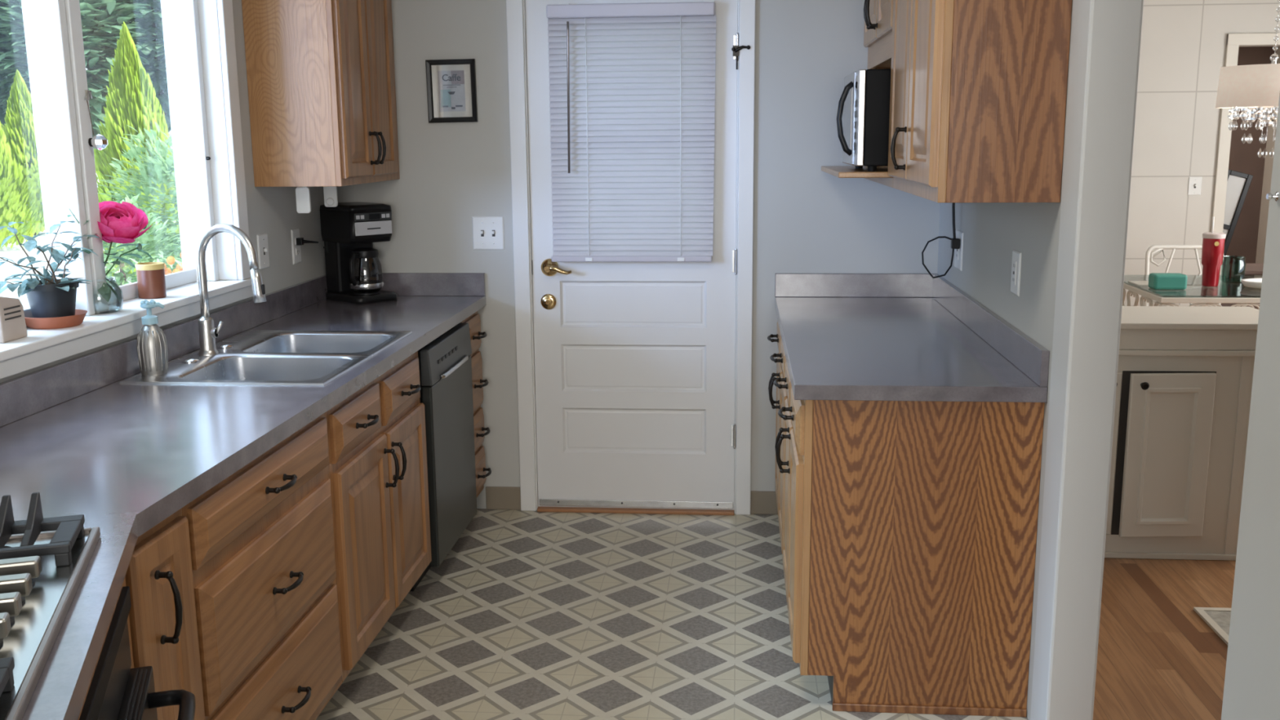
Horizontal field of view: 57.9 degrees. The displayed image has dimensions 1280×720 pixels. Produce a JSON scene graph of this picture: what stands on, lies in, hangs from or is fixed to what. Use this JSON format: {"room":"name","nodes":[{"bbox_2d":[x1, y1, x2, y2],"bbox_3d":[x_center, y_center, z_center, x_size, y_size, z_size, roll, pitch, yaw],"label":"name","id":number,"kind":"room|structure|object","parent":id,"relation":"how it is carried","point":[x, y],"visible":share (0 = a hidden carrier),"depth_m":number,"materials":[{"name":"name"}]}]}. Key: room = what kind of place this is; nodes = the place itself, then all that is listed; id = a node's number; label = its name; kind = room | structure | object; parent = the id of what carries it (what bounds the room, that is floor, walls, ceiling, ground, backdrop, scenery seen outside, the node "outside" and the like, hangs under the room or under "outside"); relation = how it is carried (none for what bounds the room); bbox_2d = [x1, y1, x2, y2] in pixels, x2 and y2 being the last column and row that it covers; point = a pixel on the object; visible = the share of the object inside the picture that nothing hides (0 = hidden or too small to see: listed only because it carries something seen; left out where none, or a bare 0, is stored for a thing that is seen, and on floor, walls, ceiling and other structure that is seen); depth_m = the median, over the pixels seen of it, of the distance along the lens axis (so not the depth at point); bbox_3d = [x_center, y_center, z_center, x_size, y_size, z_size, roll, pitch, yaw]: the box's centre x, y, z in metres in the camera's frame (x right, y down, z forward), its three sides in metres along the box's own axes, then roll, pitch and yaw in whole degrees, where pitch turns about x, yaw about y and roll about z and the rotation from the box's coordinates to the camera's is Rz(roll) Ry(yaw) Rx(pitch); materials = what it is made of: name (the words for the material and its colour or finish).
{"room":"kitchen","nodes":[
{"label":"kitchen","id":0,"kind":"room"},
{"bbox_2d":[0,0,325,382],"bbox_3d":[-1.634,0.013,1.727,0.190,2.440,6.420,0,11,5],"label":"wall","id":1,"kind":"structure","parent":0,"point":[272,211],"depth_m":4.16,"materials":[{"name":"paint"}]},
{"bbox_2d":[0,0,253,378],"bbox_3d":[-1.502,-0.657,3.028,0.215,1.218,1.760,0,11,5],"label":"window","id":2,"kind":"structure","parent":1,"relation":"in","point":[55,56],"depth_m":3.37,"materials":[{"name":"white paint"}]},
{"bbox_2d":[0,296,27,343],"bbox_3d":[-1.522,-0.102,2.742,0.081,0.110,0.098,0,11,5],"label":"box","id":3,"kind":"object","parent":2,"relation":"on","point":[12,320],"visible":1,"depth_m":2.73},
{"bbox_2d":[24,309,87,328],"bbox_3d":[-1.496,-0.103,2.957,0.156,0.031,0.156,0,11,5],"label":"saucer","id":4,"kind":"object","parent":2,"relation":"on","point":[58,322],"visible":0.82,"depth_m":2.90,"materials":[{"name":"ceramic"}]},
{"bbox_2d":[0,221,99,318],"bbox_3d":[-1.501,-0.221,2.921,0.194,0.259,0.422,0,11,5],"label":"potted plant","id":5,"kind":"object","parent":4,"relation":"on","point":[49,296],"visible":0.97,"depth_m":2.90,"materials":[{"name":"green plant"}]},
{"bbox_2d":[84,89,107,150],"bbox_3d":[-1.452,-0.641,3.091,0.047,0.158,0.042,0,11,5],"label":"suncatcher","id":6,"kind":"object","parent":2,"relation":"hanging from","point":[100,142],"visible":1,"depth_m":3.09,"materials":[{"name":"clear glass"}]},
{"bbox_2d":[99,275,123,314],"bbox_3d":[-1.485,-0.179,3.185,0.114,0.094,0.114,0,11,5],"label":"glass vase","id":7,"kind":"object","parent":2,"relation":"on","point":[118,307],"visible":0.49,"depth_m":3.22,"materials":[{"name":"clear glass"}]},
{"bbox_2d":[67,200,152,304],"bbox_3d":[-1.462,-0.291,3.193,0.154,0.288,0.293,7,13,36],"label":"rose","id":8,"kind":"object","parent":7,"relation":"in","point":[120,223],"visible":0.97,"depth_m":3.19,"materials":[{"name":"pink plant"}]},
{"bbox_2d":[135,262,166,298],"bbox_3d":[-1.466,-0.239,3.471,0.081,0.103,0.081,0,11,5],"label":"candle jar","id":9,"kind":"object","parent":2,"relation":"on","point":[151,282],"visible":1,"depth_m":3.44,"materials":[{"name":"brown glass"}]},
{"bbox_2d":[0,274,328,426],"bbox_3d":[-1.449,0.093,2.675,0.018,0.094,4.324,0,11,5],"label":"backsplash","id":10,"kind":"structure","parent":1,"relation":"attached to","point":[24,396],"depth_m":3.11,"materials":[{"name":"laminate"}]},
{"bbox_2d":[256,232,269,269],"bbox_3d":[-1.327,-0.385,4.096,0.018,0.122,0.085,0,11,5],"label":"switch plate","id":11,"kind":"object","parent":1,"relation":"attached to","point":[262,239],"visible":0.98,"depth_m":4.09,"materials":[{"name":"white plastic"}]},
{"bbox_2d":[290,228,301,264],"bbox_3d":[-1.306,-0.433,4.401,0.008,0.130,0.078,0,11,5],"label":"wall outlet","id":12,"kind":"object","parent":1,"relation":"attached to","point":[296,252],"visible":1,"depth_m":4.39,"materials":[{"name":"white plastic"}]},
{"bbox_2d":[295,248,299,255],"bbox_3d":[-1.304,-0.413,4.405,0.004,0.026,0.032,0,11,5],"label":"socket","id":13,"kind":"object","parent":12,"relation":"attached to","point":[297,250],"depth_m":4.40,"materials":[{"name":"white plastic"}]},
{"bbox_2d":[241,0,399,186],"bbox_3d":[-1.129,-1.115,4.264,0.373,0.912,0.701,0,11,5],"label":"upper cabinet","id":14,"kind":"object","parent":1,"relation":"attached to","point":[321,73],"visible":1,"depth_m":3.98,"materials":[{"name":"brown wood"}]},
{"bbox_2d":[295,186,337,213],"bbox_3d":[-1.186,-0.602,4.257,0.050,0.106,0.302,0,11,5],"label":"paper towel holder","id":15,"kind":"object","parent":14,"relation":"attached to","point":[302,194],"visible":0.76,"depth_m":4.12,"materials":[{"name":"white plastic"}]},
{"bbox_2d":[337,0,940,508],"bbox_3d":[-0.048,-0.572,4.698,2.464,2.440,0.120,0,11,5],"label":"wall","id":16,"kind":"structure","parent":0,"point":[807,219],"depth_m":4.59,"materials":[{"name":"paint"}]},
{"bbox_2d":[380,272,485,296],"bbox_3d":[-0.947,-0.311,4.754,0.628,0.094,0.020,0,11,5],"label":"backsplash","id":17,"kind":"structure","parent":16,"relation":"attached to","point":[416,284],"depth_m":4.73,"materials":[{"name":"laminate"}]},
{"bbox_2d":[425,58,477,122],"bbox_3d":[-0.747,-1.067,4.590,0.198,0.245,0.021,0,11,5],"label":"picture frame","id":18,"kind":"object","parent":16,"relation":"attached to","point":[451,86],"visible":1,"depth_m":4.59,"materials":[{"name":"black wood"}]},
{"bbox_2d":[437,70,466,111],"bbox_3d":[-0.748,-1.068,4.594,0.108,0.159,0.002,0,11,5],"label":"print","id":19,"kind":"object","parent":18,"relation":"attached to","point":[451,84],"depth_m":4.59},
{"bbox_2d":[471,216,504,249],"bbox_3d":[-0.617,-0.513,4.687,0.128,0.134,0.018,0,11,5],"label":"switch plate","id":20,"kind":"object","parent":16,"relation":"attached to","point":[487,231],"visible":1,"depth_m":4.69,"materials":[{"name":"white plastic"}]},
{"bbox_2d":[485,486,520,509],"bbox_3d":[-0.578,0.585,4.901,0.152,0.100,0.008,0,11,5],"label":"baseboard","id":21,"kind":"structure","parent":16,"relation":"attached to","point":[496,497],"depth_m":4.90,"materials":[{"name":"plastic"}]},
{"bbox_2d":[506,0,755,515],"bbox_3d":[-0.027,-0.426,4.704,0.966,2.150,0.120,0,11,5],"label":"trim","id":22,"kind":"structure","parent":16,"relation":"attached to","point":[515,9],"depth_m":4.64,"materials":[{"name":"white paint"}]},
{"bbox_2d":[537,506,734,515],"bbox_3d":[-0.016,0.624,4.901,0.828,0.014,0.130,0,11,5],"label":"trim","id":23,"kind":"structure","parent":16,"relation":"attached to","point":[565,509],"depth_m":4.84,"materials":[{"name":"brown wood"}]},
{"bbox_2d":[524,0,750,510],"bbox_3d":[-0.003,-0.387,4.654,0.876,2.064,0.113,0,11,5],"label":"door","id":24,"kind":"structure","parent":16,"relation":"in","point":[634,362],"depth_m":4.75,"materials":[{"name":"paint"}]},
{"bbox_2d":[546,0,715,262],"bbox_3d":[-0.031,-0.885,4.536,0.655,1.000,0.076,0,11,5],"label":"window blind","id":25,"kind":"object","parent":24,"relation":"attached to","point":[632,86],"visible":1,"depth_m":4.53,"materials":[{"name":"plastic"}]},
{"bbox_2d":[750,490,777,514],"bbox_3d":[0.525,0.593,4.809,0.134,0.100,0.008,0,11,5],"label":"baseboard","id":26,"kind":"structure","parent":16,"relation":"attached to","point":[761,502],"depth_m":4.81,"materials":[{"name":"plastic"}]},
{"bbox_2d":[774,273,933,297],"bbox_3d":[0.858,-0.298,4.602,0.638,0.094,0.020,0,11,5],"label":"backsplash","id":27,"kind":"structure","parent":16,"relation":"attached to","point":[786,285],"depth_m":4.59,"materials":[{"name":"laminate"}]},
{"bbox_2d":[315,508,1235,719],"bbox_3d":[1.533,0.768,4.249,6.090,0.050,11.600,0,11,5],"label":"floor","id":28,"kind":"structure","parent":0,"point":[528,615],"depth_m":3.66,"materials":[{"name":"tile"}]},
{"bbox_2d":[77,576,133,719],"bbox_3d":[-1.020,0.838,1.555,0.578,0.874,0.930,-4,11,-17],"label":"base cabinet","id":29,"kind":"object","parent":28,"relation":"on","point":[124,580],"visible":0.11,"depth_m":1.91,"materials":[{"name":"brown wood"}]},
{"bbox_2d":[79,586,195,719],"bbox_3d":[-0.945,0.791,1.569,0.637,0.760,0.808,-4,11,-17],"label":"oven","id":30,"kind":"object","parent":29,"relation":"in","point":[117,691],"visible":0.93,"depth_m":1.84,"materials":[{"name":"black metal"}]},
{"bbox_2d":[124,508,204,719],"bbox_3d":[-1.153,0.715,2.203,0.659,0.874,0.244,0,11,5],"label":"base cabinet","id":31,"kind":"object","parent":28,"relation":"on","point":[162,618],"visible":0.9,"depth_m":2.12,"materials":[{"name":"brown wood"}]},
{"bbox_2d":[181,412,342,719],"bbox_3d":[-1.109,0.617,2.710,0.661,0.874,0.789,0,11,5],"label":"base cabinet","id":32,"kind":"object","parent":28,"relation":"on","point":[261,539],"visible":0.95,"depth_m":2.60,"materials":[{"name":"brown wood"}]},
{"bbox_2d":[325,351,431,682],"bbox_3d":[-1.039,0.459,3.526,0.661,0.874,0.876,0,11,5],"label":"base cabinet","id":33,"kind":"object","parent":28,"relation":"on","point":[378,468],"visible":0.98,"depth_m":3.38,"materials":[{"name":"brown wood"}]},
{"bbox_2d":[0,272,486,719],"bbox_3d":[-0.918,0.116,2.635,1.083,0.134,4.324,0,11,5],"label":"countertop","id":34,"kind":"structure","parent":33,"relation":"on","point":[126,458],"depth_m":2.63,"materials":[{"name":"laminate"}]},
{"bbox_2d":[0,492,100,719],"bbox_3d":[-1.017,0.329,1.439,0.532,0.090,0.772,-4,11,-17],"label":"cooktop","id":35,"kind":"object","parent":34,"relation":"in","point":[42,574],"visible":1,"depth_m":1.61,"materials":[{"name":"metal"}]},
{"bbox_2d":[196,223,266,355],"bbox_3d":[-1.206,-0.206,3.408,0.243,0.392,0.058,2,11,15],"label":"faucet","id":36,"kind":"object","parent":34,"relation":"on","point":[207,332],"visible":1,"depth_m":3.40,"materials":[{"name":"silver metal"}]},
{"bbox_2d":[119,330,412,385],"bbox_3d":[-1.071,0.074,3.482,0.559,0.206,0.838,0,11,5],"label":"sink","id":37,"kind":"object","parent":34,"relation":"in","point":[264,357],"visible":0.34,"depth_m":3.45,"materials":[{"name":"metal"}]},
{"bbox_2d":[136,299,168,375],"bbox_3d":[-1.338,-0.063,3.169,0.080,0.204,0.077,0,11,5],"label":"soap dispenser","id":38,"kind":"object","parent":37,"relation":"on","point":[152,347],"visible":1,"depth_m":3.15,"materials":[{"name":"metal"}]},
{"bbox_2d":[137,324,168,375],"bbox_3d":[-1.338,-0.033,3.175,0.074,0.142,0.074,0,11,5],"label":"bottle","id":39,"kind":"object","parent":38,"relation":"on","point":[152,344],"depth_m":3.15,"materials":[{"name":"metal"}]},
{"bbox_2d":[296,201,396,304],"bbox_3d":[-1.186,-0.427,4.602,0.387,0.383,0.303,-5,12,-24],"label":"coffee maker","id":40,"kind":"object","parent":34,"relation":"on","point":[346,227],"visible":0.91,"depth_m":4.57,"materials":[{"name":"black plastic"}]},
{"bbox_2d":[349,247,383,293],"bbox_3d":[-1.105,-0.357,4.598,0.134,0.172,0.168,10,15,44],"label":"coffee carafe","id":41,"kind":"object","parent":40,"relation":"on","point":[366,276],"visible":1,"depth_m":4.56,"materials":[{"name":"clear glass"}]},
{"bbox_2d":[409,322,476,591],"bbox_3d":[-0.960,0.320,4.261,0.614,0.868,0.612,0,11,5],"label":"dishwasher","id":42,"kind":"object","parent":28,"relation":"on","point":[445,363],"visible":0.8,"depth_m":4.14,"materials":[{"name":"grey metal"}]},
{"bbox_2d":[417,322,461,567],"bbox_3d":[-0.989,0.276,4.255,0.555,0.778,0.612,0,11,5],"label":"tub","id":43,"kind":"object","parent":42,"relation":"in","point":[421,353],"depth_m":3.94,"materials":[{"name":"metal"}]},
{"bbox_2d":[461,311,491,497],"bbox_3d":[-0.938,0.232,4.704,0.661,0.874,0.276,0,11,5],"label":"base cabinet","id":44,"kind":"object","parent":28,"relation":"on","point":[473,321],"visible":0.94,"depth_m":4.67,"materials":[{"name":"brown wood"}]},
{"bbox_2d":[767,321,787,554],"bbox_3d":[0.800,0.296,4.292,0.652,0.874,0.828,0,11,5],"label":"base cabinet","id":45,"kind":"object","parent":28,"relation":"on","point":[781,394],"visible":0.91,"depth_m":4.24,"materials":[{"name":"brown wood"}]},
{"bbox_2d":[773,361,1044,717],"bbox_3d":[0.740,0.454,3.475,0.671,0.874,0.837,0,11,5],"label":"base cabinet","id":46,"kind":"object","parent":28,"relation":"on","point":[909,527],"visible":1,"depth_m":3.07,"materials":[{"name":"brown wood"}]},
{"bbox_2d":[774,273,1049,402],"bbox_3d":[0.788,-0.120,3.785,0.638,0.134,1.696,0,11,5],"label":"countertop","id":47,"kind":"structure","parent":46,"relation":"on","point":[845,336],"depth_m":3.52,"materials":[{"name":"laminate"}]},
{"bbox_2d":[1104,306,1259,560],"bbox_3d":[1.806,0.267,4.369,1.074,0.884,0.470,0,11,5],"label":"base cabinet","id":48,"kind":"object","parent":28,"relation":"on","point":[1184,378],"visible":0.49,"depth_m":4.17,"materials":[{"name":"beige paint"}]},
{"bbox_2d":[1118,306,1259,356],"bbox_3d":[1.804,-0.112,4.316,1.074,0.119,0.432,0,11,5],"label":"countertop","id":49,"kind":"structure","parent":48,"relation":"on","point":[1145,331],"depth_m":4.12,"materials":[{"name":"beige paint"}]},
{"bbox_2d":[1143,244,1223,306],"bbox_3d":[3.243,-0.209,6.774,0.455,0.888,0.479,0,11,5],"label":"dining chair","id":50,"kind":"object","parent":28,"relation":"on","point":[1159,247],"visible":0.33,"depth_m":6.92,"materials":[{"name":"white metal"}]},
{"bbox_2d":[1122,276,1262,310],"bbox_3d":[3.231,-0.028,6.167,1.264,0.750,0.902,0,11,5],"label":"countertop","id":51,"kind":"structure","parent":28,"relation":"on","point":[1226,291],"depth_m":5.91,"materials":[{"name":"clear glass"}]},
{"bbox_2d":[1128,280,1148,285],"bbox_3d":[2.737,-0.409,6.168,0.210,0.006,0.160,0,11,5],"label":"letter","id":52,"kind":"object","parent":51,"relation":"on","point":[1135,282],"visible":0.43,"depth_m":6.17,"materials":[{"name":"white paper"}]},
{"bbox_2d":[1148,272,1187,289],"bbox_3d":[2.716,-0.405,5.956,0.165,0.078,0.100,0,11,5],"label":"case","id":53,"kind":"object","parent":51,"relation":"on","point":[1157,281],"visible":1,"depth_m":5.91,"materials":[{"name":"teal plastic"}]},
{"bbox_2d":[1200,216,1226,286],"bbox_3d":[2.989,-0.570,6.057,0.110,0.360,0.155,0,11,5],"label":"tumbler","id":54,"kind":"object","parent":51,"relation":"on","point":[1213,243],"visible":1,"depth_m":6.01,"materials":[{"name":"red plastic"}]},
{"bbox_2d":[1220,255,1245,281],"bbox_3d":[3.188,-0.488,6.216,0.116,0.135,0.116,0,11,5],"label":"glass jar","id":55,"kind":"object","parent":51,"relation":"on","point":[1243,262],"visible":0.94,"depth_m":6.24,"materials":[{"name":"glass"}]},
{"bbox_2d":[1240,278,1262,288],"bbox_3d":[3.308,-0.393,5.979,0.380,0.036,0.220,0,11,5],"label":"bowl","id":56,"kind":"object","parent":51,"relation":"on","point":[1249,282],"visible":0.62,"depth_m":5.97,"materials":[{"name":"white ceramic"}]},
{"bbox_2d":[1193,607,1231,644],"bbox_3d":[2.285,0.927,3.228,1.018,0.010,1.108,0,11,5],"label":"area rug","id":57,"kind":"object","parent":28,"relation":"on","point":[1218,619],"visible":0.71,"depth_m":3.72,"materials":[{"name":"beige fabric"}]},
{"bbox_2d":[1221,262,1263,309],"bbox_3d":[4.005,-0.319,7.952,0.740,0.645,0.470,0,11,5],"label":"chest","id":58,"kind":"object","parent":28,"relation":"on","point":[1232,269],"visible":0.02,"depth_m":7.72,"materials":[{"name":"beige wood"}]},
{"bbox_2d":[1222,169,1253,255],"bbox_3d":[3.905,-0.944,7.749,0.328,0.663,0.032,0,11,5],"label":"leaning mirror","id":59,"kind":"object","parent":58,"relation":"on","point":[1238,183],"visible":0.46,"depth_m":7.71,"materials":[{"name":"white mirror"}]},
{"bbox_2d":[937,0,1279,719],"bbox_3d":[1.091,-0.240,2.917,0.110,2.440,9.300,0,11,5],"label":"wall","id":60,"kind":"structure","parent":0,"point":[1251,688],"depth_m":1.80,"materials":[{"name":"paint"}]},
{"bbox_2d":[863,0,893,187],"bbox_3d":[0.954,-1.080,4.011,0.357,0.920,0.858,0,11,5],"label":"upper cabinet","id":61,"kind":"object","parent":60,"relation":"attached to","point":[877,14],"visible":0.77,"depth_m":3.98,"materials":[{"name":"brown wood"}]},
{"bbox_2d":[821,165,893,177],"bbox_3d":[0.899,-0.670,4.101,0.454,0.018,0.810,0,11,5],"label":"wall shelf","id":62,"kind":"object","parent":61,"relation":"attached to","point":[840,171],"visible":0.49,"depth_m":3.80,"materials":[{"name":"brown wood"}]},
{"bbox_2d":[836,68,959,278],"bbox_3d":[0.890,-0.617,3.965,0.455,0.715,0.482,0,11,5],"label":"microwave","id":63,"kind":"object","parent":62,"relation":"on","point":[864,102],"visible":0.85,"depth_m":3.72,"materials":[{"name":"silver metal"}]},
{"bbox_2d":[954,229,964,271],"bbox_3d":[1.133,-0.392,4.121,0.009,0.135,0.128,0,11,5],"label":"wall outlet","id":64,"kind":"object","parent":60,"relation":"attached to","point":[959,234],"visible":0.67,"depth_m":4.09,"materials":[{"name":"white plastic"}]},
{"bbox_2d":[955,248,959,259],"bbox_3d":[1.132,-0.392,4.121,0.004,0.068,0.033,0,11,5],"label":"socket","id":65,"kind":"object","parent":64,"relation":"attached to","point":[957,250],"depth_m":4.11,"materials":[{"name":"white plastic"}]},
{"bbox_2d":[887,0,1072,203],"bbox_3d":[0.883,-0.919,3.175,0.357,0.920,0.848,0,11,5],"label":"upper cabinet","id":66,"kind":"object","parent":60,"relation":"attached to","point":[978,96],"visible":1,"depth_m":2.81,"materials":[{"name":"brown wood"}]},
{"bbox_2d":[932,273,1049,386],"bbox_3d":[1.095,-0.135,3.747,0.020,0.094,1.675,0,11,5],"label":"backsplash","id":67,"kind":"structure","parent":60,"relation":"attached to","point":[1028,356],"depth_m":3.43,"materials":[{"name":"laminate"}]},
{"bbox_2d":[1010,249,1022,296],"bbox_3d":[1.061,-0.246,3.272,0.009,0.122,0.090,0,11,5],"label":"wall outlet","id":68,"kind":"object","parent":60,"relation":"attached to","point":[1016,255],"visible":1,"depth_m":3.26,"materials":[{"name":"white plastic"}]},
{"bbox_2d":[1012,260,1016,285],"bbox_3d":[1.059,-0.247,3.272,0.004,0.068,0.033,0,11,5],"label":"socket","id":69,"kind":"object","parent":68,"relation":"attached to","point":[1014,262],"depth_m":3.27,"materials":[{"name":"white plastic"}]},
{"bbox_2d":[1030,0,1143,719],"bbox_3d":[1.079,-0.212,2.776,0.116,2.440,0.154,0,11,5],"label":"trim","id":70,"kind":"structure","parent":60,"relation":"attached to","point":[1106,34],"depth_m":2.76,"materials":[{"name":"paint"}]},
{"bbox_2d":[1266,191,1279,201],"bbox_3d":[0.926,-0.239,1.693,0.015,0.014,0.014,0,11,5],"label":"peg","id":71,"kind":"object","parent":60,"relation":"attached to","point":[1269,196],"visible":1,"depth_m":1.69,"materials":[{"name":"silver metal"}]},
{"bbox_2d":[1124,0,1279,306],"bbox_3d":[3.197,-1.116,7.382,3.326,2.440,0.120,0,11,5],"label":"wall","id":72,"kind":"structure","parent":0,"point":[1183,43],"depth_m":7.23,"materials":[{"name":"beige tile"}]},
{"bbox_2d":[1187,177,1202,195],"bbox_3d":[3.498,-1.096,7.289,0.080,0.115,0.018,0,11,5],"label":"switch plate","id":73,"kind":"object","parent":72,"relation":"attached to","point":[1194,186],"visible":1,"depth_m":7.29,"materials":[{"name":"white plastic"}]},
{"bbox_2d":[1204,32,1279,306],"bbox_3d":[4.095,-0.949,7.266,0.955,2.140,0.020,0,11,5],"label":"trim","id":74,"kind":"structure","parent":72,"relation":"attached to","point":[1234,41],"depth_m":7.21,"materials":[{"name":"beige paint"}]},
{"bbox_2d":[1226,46,1275,262],"bbox_3d":[3.904,-1.329,8.456,2.100,2.440,2.180,0,11,5],"label":"wall","id":75,"kind":"structure","parent":0,"point":[1243,157],"depth_m":9.33,"materials":[{"name":"paint"}]},
{"bbox_2d":[1255,46,1279,262],"bbox_3d":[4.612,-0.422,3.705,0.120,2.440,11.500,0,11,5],"label":"door","id":76,"kind":"structure","parent":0,"point":[1270,143],"depth_m":9.29,"materials":[{"name":"beige paint"}]},
{"bbox_3d":[1.498,-1.692,3.675,6.900,0.120,12.200,0,11,5],"label":"ceiling","id":77,"kind":"structure","parent":0,"visible":0},
{"bbox_2d":[1215,0,1279,158],"bbox_3d":[3.085,-1.500,5.621,0.480,1.020,0.480,0,11,5],"label":"chandelier","id":78,"kind":"object","parent":77,"relation":"hanging from","point":[1252,86],"visible":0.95,"depth_m":5.55,"materials":[{"name":"fabric"}]},
{"label":"outside","id":79,"kind":"structure","parent":0,"visible":0},
{"bbox_2d":[0,172,132,308],"bbox_3d":[-35.641,-0.743,15.311,69.750,0.380,105.000,0,11,5],"label":"ground","id":80,"kind":"structure","parent":79,"point":[15,253],"depth_m":16.11,"materials":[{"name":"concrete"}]},
{"bbox_2d":[0,0,26,128],"bbox_3d":[-15.752,-8.209,27.825,3.687,9.221,3.647,0,11,5],"label":"tree","id":81,"kind":"object","parent":80,"relation":"on","point":[2,4],"visible":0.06,"depth_m":27.29,"materials":[{"name":"green plant"}]},
{"bbox_2d":[0,121,39,248],"bbox_3d":[-10.341,-3.106,18.038,1.583,2.799,1.585,-7,12,-29],"label":"arborvitae","id":82,"kind":"object","parent":80,"relation":"on","point":[11,203],"visible":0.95,"depth_m":18.05,"materials":[{"name":"green plant"}]},
{"bbox_2d":[1,69,45,235],"bbox_3d":[-11.082,-3.736,20.911,1.492,2.965,1.463,-1,11,-1],"label":"arborvitae","id":83,"kind":"object","parent":80,"relation":"on","point":[19,129],"visible":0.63,"depth_m":20.63,"materials":[{"name":"green plant"}]},
{"bbox_2d":[0,0,139,84],"bbox_3d":[-15.641,-10.175,31.657,3.911,11.633,3.976,0,11,5],"label":"tree","id":84,"kind":"object","parent":80,"relation":"on","point":[89,79],"visible":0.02,"depth_m":31.27,"materials":[{"name":"green plant"}]},
{"bbox_2d":[0,0,152,156],"bbox_3d":[-12.574,-6.731,25.548,3.513,7.123,3.334,0,11,5],"label":"tree","id":85,"kind":"object","parent":80,"relation":"on","point":[96,33],"visible":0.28,"depth_m":24.90,"materials":[{"name":"green plant"}]},
{"bbox_2d":[85,0,171,147],"bbox_3d":[-12.335,-8.461,29.204,3.788,9.136,3.705,0,11,5],"label":"tree","id":86,"kind":"object","parent":80,"relation":"on","point":[151,48],"visible":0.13,"depth_m":28.41,"materials":[{"name":"green plant"}]},
{"bbox_2d":[93,21,182,277],"bbox_3d":[-6.065,-2.510,14.011,1.404,3.074,1.412,2,11,11],"label":"arborvitae","id":87,"kind":"object","parent":80,"relation":"on","point":[132,101],"visible":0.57,"depth_m":13.72,"materials":[{"name":"green plant"}]},
{"bbox_2d":[97,121,182,281],"bbox_3d":[-4.778,-1.524,12.009,1.801,1.872,1.736,1,11,9],"label":"shrub","id":88,"kind":"object","parent":80,"relation":"on","point":[157,167],"visible":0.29,"depth_m":11.61,"materials":[{"name":"green plant"}]},
{"bbox_2d":[102,193,182,287],"bbox_3d":[-4.674,-0.878,10.392,1.281,1.212,1.273,0,11,5],"label":"shrub","id":89,"kind":"object","parent":80,"relation":"on","point":[122,277],"visible":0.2,"depth_m":10.34,"materials":[{"name":"green plant"}]},
{"bbox_2d":[124,0,164,79],"bbox_3d":[-15.427,-12.739,36.445,4.193,14.858,3.956,-5,12,-20],"label":"tree","id":90,"kind":"object","parent":80,"relation":"on","point":[157,31],"visible":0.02,"depth_m":37.21,"materials":[{"name":"green plant"}]},
{"bbox_2d":[128,250,182,275],"bbox_3d":[-3.844,-0.523,9.510,0.688,0.767,0.524,0,11,5],"label":"clump","id":91,"kind":"object","parent":80,"relation":"on","point":[171,260],"visible":0.21,"depth_m":9.43,"materials":[{"name":"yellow plant"}]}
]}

